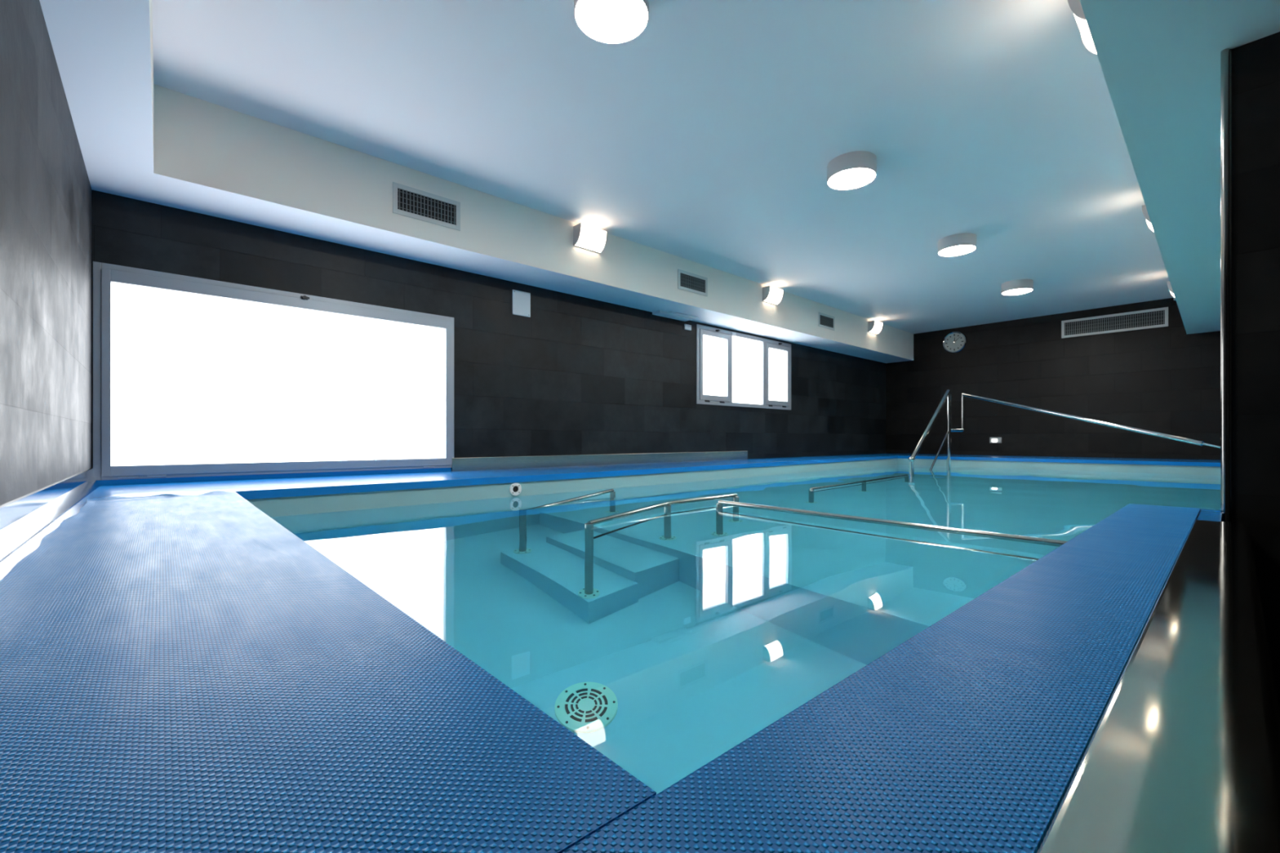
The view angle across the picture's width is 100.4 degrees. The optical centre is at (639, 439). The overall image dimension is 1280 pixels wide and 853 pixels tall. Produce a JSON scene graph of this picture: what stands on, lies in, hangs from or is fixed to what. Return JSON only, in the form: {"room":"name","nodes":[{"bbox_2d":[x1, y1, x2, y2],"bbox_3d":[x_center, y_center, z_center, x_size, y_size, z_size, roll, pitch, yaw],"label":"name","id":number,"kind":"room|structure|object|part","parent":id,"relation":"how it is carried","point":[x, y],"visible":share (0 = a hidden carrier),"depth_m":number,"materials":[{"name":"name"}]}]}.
{"room":"indoor swimming pool","nodes":[
{"label":"indoor swimming pool","id":0,"kind":"room"},
{"bbox_2d":[0,0,92,505],"bbox_3d":[-0.840,-0.415,0.321,0.200,3.390,8.000,0,0,-42],"label":"wall","id":1,"kind":"structure","parent":0,"point":[46,191],"depth_m":1.83,"materials":[{"name":"grey tile"}]},
{"bbox_2d":[0,467,100,562],"bbox_3d":[-1.870,0.226,1.647,0.038,0.108,4.250,0,0,-42],"label":"baseboard","id":2,"kind":"structure","parent":1,"relation":"attached to","point":[21,518],"depth_m":1.71,"materials":[{"name":"white tile"}]},
{"bbox_2d":[92,190,885,467],"bbox_3d":[0.721,-0.815,6.965,11.380,2.590,0.200,0,0,-42],"label":"wall","id":3,"kind":"structure","parent":0,"point":[579,375],"depth_m":5.28,"materials":[{"name":"tile"}]},
{"bbox_2d":[93,261,453,479],"bbox_3d":[-2.478,-0.412,3.967,2.225,1.320,0.106,0,0,-42],"label":"window","id":4,"kind":"structure","parent":3,"relation":"in","point":[193,376],"depth_m":3.76,"materials":[{"name":"white glass"}]},
{"bbox_2d":[96,467,451,485],"bbox_3d":[-2.482,0.264,3.954,2.200,0.036,0.020,0,0,-42],"label":"trim","id":5,"kind":"structure","parent":3,"relation":"attached to","point":[143,481],"depth_m":3.76,"materials":[{"name":"tile"}]},
{"bbox_2d":[392,182,460,231],"bbox_3d":[-1.605,-1.756,4.037,0.506,0.223,0.008,0,0,-42],"label":"air vent","id":6,"kind":"object","parent":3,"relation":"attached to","point":[407,201],"visible":1,"depth_m":4.03,"materials":[{"name":"grey metal"}]},
{"bbox_2d":[39,0,913,363],"bbox_3d":[3.395,-1.768,3.957,11.060,0.525,7.950,0,0,-42],"label":"soffit","id":7,"kind":"structure","parent":3,"relation":"attached to","point":[139,139],"depth_m":3.64,"materials":[{"name":"white paint"}]},
{"bbox_2d":[511,289,530,317],"bbox_3d":[-1.144,-1.310,5.145,0.192,0.236,0.016,0,0,-42],"label":"cover plate","id":8,"kind":"object","parent":3,"relation":"attached to","point":[521,300],"visible":1,"depth_m":5.14,"materials":[{"name":"white plastic"}]},
{"bbox_2d":[573,222,607,253],"bbox_3d":[-0.464,-1.880,4.991,0.310,0.175,0.115,0,0,-42],"label":"wall light","id":9,"kind":"object","parent":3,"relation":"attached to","point":[585,237],"visible":1,"depth_m":4.95,"materials":[{"name":"white plastic"}]},
{"bbox_2d":[451,450,747,471],"bbox_3d":[-0.071,0.222,6.103,4.250,0.115,0.024,0,0,-42],"label":"baseboard","id":10,"kind":"structure","parent":3,"relation":"attached to","point":[539,461],"depth_m":5.61,"materials":[{"name":"grey tile"}]},
{"bbox_2d":[652,310,698,321],"bbox_3d":[0.432,-1.490,6.433,0.600,0.030,0.195,0,0,-42],"label":"junction box","id":11,"kind":"object","parent":3,"relation":"attached to","point":[672,314],"visible":1,"depth_m":6.40,"materials":[{"name":"white paint"}]},
{"bbox_3d":[0.529,-1.499,6.430,0.460,0.012,0.060,0,0,-42],"label":"box lid","id":12,"kind":"part","parent":11,"relation":"part of","materials":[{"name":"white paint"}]},
{"bbox_2d":[684,324,691,330],"bbox_3d":[0.601,-1.409,6.709,0.116,0.068,0.020,0,0,-42],"label":"sensor","id":13,"kind":"object","parent":3,"relation":"attached to","point":[686,326],"visible":1,"depth_m":6.70,"materials":[{"name":"white plastic"}]},
{"bbox_2d":[677,268,707,296],"bbox_3d":[0.599,-1.762,6.017,0.490,0.215,0.008,0,0,-42],"label":"air vent","id":14,"kind":"object","parent":3,"relation":"attached to","point":[686,281],"visible":1,"depth_m":6.01,"materials":[{"name":"grey metal"}]},
{"bbox_2d":[696,324,791,409],"bbox_3d":[1.525,-0.965,7.562,2.175,1.020,0.106,0,0,-42],"label":"window","id":15,"kind":"structure","parent":3,"relation":"in","point":[734,369],"depth_m":7.48,"materials":[{"name":"white glass"}]},
{"bbox_3d":[0.971,-0.965,7.090,0.540,0.810,0.008,0,0,-42],"label":"pane","id":16,"kind":"part","parent":15,"relation":"part of","materials":[{"name":"clear glass"}]},
{"bbox_3d":[0.978,-0.965,7.080,0.607,0.910,0.072,0,0,-42],"label":"sash","id":17,"kind":"part","parent":15,"relation":"part of","materials":[{"name":"grey metal"}]},
{"bbox_3d":[1.507,-0.965,7.572,0.718,0.920,0.008,0,0,-42],"label":"pane","id":18,"kind":"part","parent":15,"relation":"part of","materials":[{"name":"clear glass"}]},
{"bbox_3d":[2.053,-0.965,8.062,0.550,0.810,0.008,0,0,-42],"label":"pane","id":19,"kind":"part","parent":15,"relation":"part of","materials":[{"name":"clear glass"}]},
{"bbox_3d":[2.059,-0.965,8.051,0.620,0.910,0.072,0,0,-42],"label":"sash","id":20,"kind":"part","parent":15,"relation":"part of","materials":[{"name":"grey metal"}]},
{"bbox_2d":[762,285,783,305],"bbox_3d":[1.739,-1.880,6.968,0.310,0.175,0.115,0,0,-42],"label":"wall light","id":21,"kind":"object","parent":3,"relation":"attached to","point":[771,295],"visible":1,"depth_m":6.92,"materials":[{"name":"white plastic"}]},
{"bbox_2d":[817,311,834,330],"bbox_3d":[2.795,-1.765,7.990,0.465,0.210,0.008,0,0,-42],"label":"air vent","id":22,"kind":"object","parent":3,"relation":"attached to","point":[825,321],"visible":1,"depth_m":7.97,"materials":[{"name":"white metal"}]},
{"bbox_2d":[867,320,883,334],"bbox_3d":[3.956,-1.880,8.960,0.310,0.175,0.115,0,0,-42],"label":"wall light","id":23,"kind":"object","parent":3,"relation":"attached to","point":[874,326],"visible":1,"depth_m":8.89,"materials":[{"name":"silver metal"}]},
{"bbox_2d":[0,453,1222,852],"bbox_3d":[2.621,0.303,4.841,11.030,0.047,5.540,0,0,-42],"label":"floor","id":24,"kind":"structure","parent":0,"point":[248,489],"depth_m":3.82,"materials":[{"name":"blue tile"}]},
{"bbox_2d":[0,490,656,852],"bbox_3d":[-1.236,0.270,1.407,0.532,0.018,3.144,0,0,-42],"label":"mat","id":25,"kind":"object","parent":24,"relation":"on","point":[180,673],"visible":1,"depth_m":0.54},
{"bbox_2d":[246,458,1220,517],"bbox_3d":[2.483,1.103,4.482,9.315,1.555,4.550,0,0,-42],"label":"basin","id":26,"kind":"object","parent":24,"relation":"in","point":[318,504],"visible":0.16,"depth_m":4.57,"materials":[{"name":"blue"}]},
{"bbox_2d":[509,482,521,495],"bbox_3d":[-0.949,0.378,4.049,0.100,0.100,0.032,0,0,-42],"label":"inlet","id":27,"kind":"object","parent":26,"relation":"attached to","point":[515,489],"visible":1,"depth_m":4.04,"materials":[{"name":"white plastic"}]},
{"bbox_2d":[271,464,1220,794],"bbox_3d":[2.483,0.435,4.482,9.127,0.001,4.362,0,0,-42],"label":"pool water","id":28,"kind":"object","parent":26,"relation":"in","point":[664,641],"visible":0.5,"depth_m":1.70,"materials":[{"name":"teal liquid"}]},
{"bbox_2d":[809,474,907,489],"bbox_3d":[2.334,0.875,5.476,0.126,0.911,2.525,0,0,44],"label":"pool handrail","id":29,"kind":"object","parent":26,"relation":"attached to","point":[883,478],"visible":0.16,"depth_m":5.22,"materials":[{"name":"grey metal"}]},
{"bbox_3d":[2.956,1.565,4.906,7.855,0.470,4.360,0,0,-42],"label":"steps","id":30,"kind":"structure","parent":26,"relation":"in","visible":0},
{"bbox_2d":[527,488,615,509],"bbox_3d":[-0.469,0.985,3.739,0.110,1.191,1.144,0,0,29],"label":"pool handrail","id":31,"kind":"object","parent":30,"relation":"on","point":[611,491],"visible":0.12,"depth_m":3.82,"materials":[{"name":"grey metal"}]},
{"bbox_2d":[584,493,738,526],"bbox_3d":[0.184,0.985,3.277,0.191,1.191,1.579,0,0,40],"label":"pool handrail","id":32,"kind":"object","parent":30,"relation":"on","point":[667,505],"visible":0.27,"depth_m":3.22,"materials":[{"name":"grey metal"}]},
{"bbox_3d":[-0.256,1.002,2.687,0.044,1.155,0.044,0,0,-42],"label":"post","id":33,"kind":"part","parent":32,"relation":"part of","materials":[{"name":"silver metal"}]},
{"bbox_3d":[0.171,0.871,3.326,0.044,0.918,0.044,0,0,-42],"label":"post","id":34,"kind":"part","parent":32,"relation":"part of","materials":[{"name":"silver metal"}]},
{"bbox_2d":[715,500,1067,546],"bbox_3d":[1.081,0.860,2.682,0.110,0.941,1.968,0,0,-38],"label":"pool handrail","id":35,"kind":"object","parent":30,"relation":"on","point":[1050,542],"visible":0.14,"depth_m":2.48,"materials":[{"name":"grey metal"}]},
{"bbox_3d":[0.509,0.871,3.414,0.044,0.918,0.044,0,0,-42],"label":"post","id":36,"kind":"part","parent":35,"relation":"part of","materials":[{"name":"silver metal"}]},
{"bbox_2d":[908,389,1220,471],"bbox_3d":[5.341,0.278,6.597,2.004,2.104,3.317,0,0,-42],"label":"handrail","id":37,"kind":"object","parent":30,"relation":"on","point":[947,395],"visible":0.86,"depth_m":7.43,"materials":[{"name":"silver metal"}]},
{"bbox_3d":[3.609,0.797,7.086,0.059,1.065,0.059,0,0,-42],"label":"post","id":38,"kind":"part","parent":37,"relation":"part of","materials":[{"name":"silver metal"}]},
{"bbox_3d":[4.205,-0.242,7.695,0.056,1.063,1.732,0,0,44],"label":"rail","id":39,"kind":"part","parent":37,"relation":"part of","materials":[{"name":"silver metal"}]},
{"bbox_3d":[4.432,0.175,7.899,0.030,0.615,0.968,0,0,44],"label":"rail","id":40,"kind":"part","parent":37,"relation":"part of","materials":[{"name":"silver metal"}]},
{"bbox_3d":[4.784,0.310,8.262,0.059,2.040,0.059,0,0,-42],"label":"post","id":41,"kind":"part","parent":37,"relation":"part of","materials":[{"name":"silver metal"}]},
{"bbox_3d":[5.480,-0.330,6.979,0.048,0.796,2.910,0,0,-17],"label":"long rail","id":42,"kind":"part","parent":37,"relation":"part of","materials":[{"name":"silver metal"}]},
{"bbox_3d":[5.978,0.117,5.316,0.022,0.166,0.578,0,0,-17],"label":"rail","id":43,"kind":"part","parent":37,"relation":"part of","materials":[{"name":"silver metal"}]},
{"bbox_2d":[562,503,1199,852],"bbox_3d":[0.908,0.277,1.076,3.370,0.004,0.210,0,0,-42],"label":"mat","id":44,"kind":"object","parent":24,"relation":"on","point":[971,734],"visible":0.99,"depth_m":0.50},
{"bbox_2d":[151,0,1173,333],"bbox_3d":[3.373,-2.085,4.004,11.390,0.150,8.150,0,0,-42],"label":"ceiling","id":45,"kind":"structure","parent":0,"point":[709,135],"depth_m":3.39,"materials":[{"name":"white paint"}]},
{"bbox_2d":[573,0,648,43],"bbox_3d":[-0.127,-1.950,2.386,0.336,0.121,0.336,0,0,-42],"label":"ceiling light","id":46,"kind":"object","parent":45,"relation":"attached to","point":[607,21],"visible":1,"depth_m":2.39,"materials":[{"name":"white plastic"}]},
{"bbox_2d":[826,151,876,190],"bbox_3d":[1.540,-1.950,3.883,0.336,0.121,0.336,0,0,-42],"label":"ceiling light","id":47,"kind":"object","parent":45,"relation":"attached to","point":[855,169],"visible":1,"depth_m":3.79,"materials":[{"name":"white plastic"}]},
{"bbox_2d":[828,168,875,189],"bbox_3d":[1.540,-1.909,3.883,0.316,0.041,0.316,0,0,-42],"label":"diffuser","id":48,"kind":"object","parent":47,"relation":"attached to","point":[838,178],"depth_m":3.86,"materials":[{"name":"white plastic"}]},
{"bbox_2d":[937,232,976,256],"bbox_3d":[3.184,-1.950,5.360,0.336,0.121,0.336,0,0,-42],"label":"ceiling light","id":49,"kind":"object","parent":45,"relation":"attached to","point":[957,244],"visible":1,"depth_m":5.26,"materials":[{"name":"white plastic"}]},
{"bbox_2d":[938,244,975,256],"bbox_3d":[3.184,-1.909,5.360,0.316,0.041,0.316,0,0,-42],"label":"diffuser","id":50,"kind":"object","parent":49,"relation":"attached to","point":[944,250],"depth_m":5.33,"materials":[{"name":"white plastic"}]},
{"bbox_2d":[1001,279,1033,295],"bbox_3d":[4.843,-1.950,6.850,0.336,0.121,0.336,0,0,-42],"label":"ceiling light","id":51,"kind":"object","parent":45,"relation":"attached to","point":[1018,286],"visible":1,"depth_m":6.75,"materials":[{"name":"white plastic"}]},
{"bbox_2d":[1002,288,1032,295],"bbox_3d":[4.843,-1.909,6.850,0.316,0.041,0.316,0,0,-42],"label":"diffuser","id":52,"kind":"object","parent":51,"relation":"attached to","point":[1006,291],"depth_m":6.83,"materials":[{"name":"white plastic"}]},
{"bbox_2d":[885,297,1220,459],"bbox_3d":[6.784,-0.815,8.580,0.200,2.590,5.900,0,0,-42],"label":"wall","id":53,"kind":"structure","parent":0,"point":[1165,380],"depth_m":8.49,"materials":[{"name":"tile"}]},
{"bbox_2d":[942,331,966,353],"bbox_3d":[5.677,-1.750,9.629,0.045,0.380,0.380,0,0,-42],"label":"wall clock","id":54,"kind":"object","parent":53,"relation":"attached to","point":[954,342],"visible":1,"depth_m":9.62,"materials":[{"name":"silver metal"}]},
{"bbox_2d":[989,437,1001,443],"bbox_3d":[6.112,0.015,9.166,0.016,0.100,0.176,0,0,-42],"label":"emergency light","id":55,"kind":"object","parent":53,"relation":"attached to","point":[992,440],"visible":1,"depth_m":9.16,"materials":[{"name":"grey plastic"}]},
{"bbox_2d":[1061,306,1168,337],"bbox_3d":[7.118,-1.748,8.044,0.018,0.275,1.210,0,0,-42],"label":"air vent","id":56,"kind":"object","parent":53,"relation":"in","point":[1153,317],"visible":1,"depth_m":8.01,"materials":[{"name":"white metal"}]},
{"bbox_2d":[1080,0,1279,333],"bbox_3d":[4.925,-1.750,2.501,10.730,0.560,3.740,0,0,-42],"label":"ceiling soffit","id":57,"kind":"structure","parent":53,"relation":"attached to","point":[1159,60],"depth_m":2.34,"materials":[{"name":"white paint"}]},
{"bbox_2d":[1067,0,1097,54],"bbox_3d":[1.935,-1.795,2.290,0.310,0.175,0.115,0,0,-42],"label":"wall light","id":58,"kind":"object","parent":57,"relation":"attached to","point":[1075,6],"visible":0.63,"depth_m":2.25,"materials":[{"name":"plastic"}]},
{"bbox_3d":[1.932,-1.796,2.293,0.292,0.174,0.098,0,0,-42],"label":"lamp shade","id":59,"kind":"part","parent":58,"relation":"part of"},
{"bbox_2d":[1141,204,1154,232],"bbox_3d":[4.193,-1.795,4.356,0.310,0.175,0.115,0,0,-42],"label":"wall light","id":60,"kind":"object","parent":57,"relation":"attached to","point":[1144,211],"visible":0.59,"depth_m":4.28,"materials":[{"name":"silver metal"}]},
{"bbox_3d":[4.190,-1.796,4.359,0.292,0.174,0.098,0,0,-42],"label":"lamp shade","id":61,"kind":"part","parent":60,"relation":"part of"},
{"bbox_2d":[1167,280,1174,297],"bbox_3d":[6.438,-1.795,6.420,0.310,0.175,0.115,0,0,-42],"label":"wall light","id":62,"kind":"object","parent":57,"relation":"attached to","point":[1169,285],"visible":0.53,"depth_m":6.34,"materials":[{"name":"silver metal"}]},
{"bbox_2d":[1231,31,1279,709],"bbox_3d":[3.359,-0.105,0.870,0.160,2.770,3.206,0,0,-42],"label":"wall pillar","id":63,"kind":"structure","parent":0,"point":[1255,64],"depth_m":1.96,"materials":[{"name":"tile"}]},
{"bbox_2d":[1037,520,1279,852],"bbox_3d":[0.838,0.636,0.788,2.900,0.728,0.121,0,0,-42],"label":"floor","id":64,"kind":"structure","parent":63,"relation":"attached to","point":[1183,755],"depth_m":0.49,"materials":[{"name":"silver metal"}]},
{"bbox_2d":[1220,48,1229,522],"bbox_3d":[2.211,-0.575,2.016,0.023,1.790,0.023,0,0,-42],"label":"trim","id":65,"kind":"structure","parent":63,"relation":"attached to","point":[1224,54],"depth_m":2.01,"materials":[{"name":"silver metal"}]},
{"bbox_2d":[1229,48,1231,522],"bbox_3d":[2.276,-0.575,2.071,0.165,1.790,0.028,0,0,-42],"label":"trim","id":66,"kind":"structure","parent":63,"relation":"attached to","point":[1229,49],"depth_m":2.01,"materials":[{"name":"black metal"}]}
]}

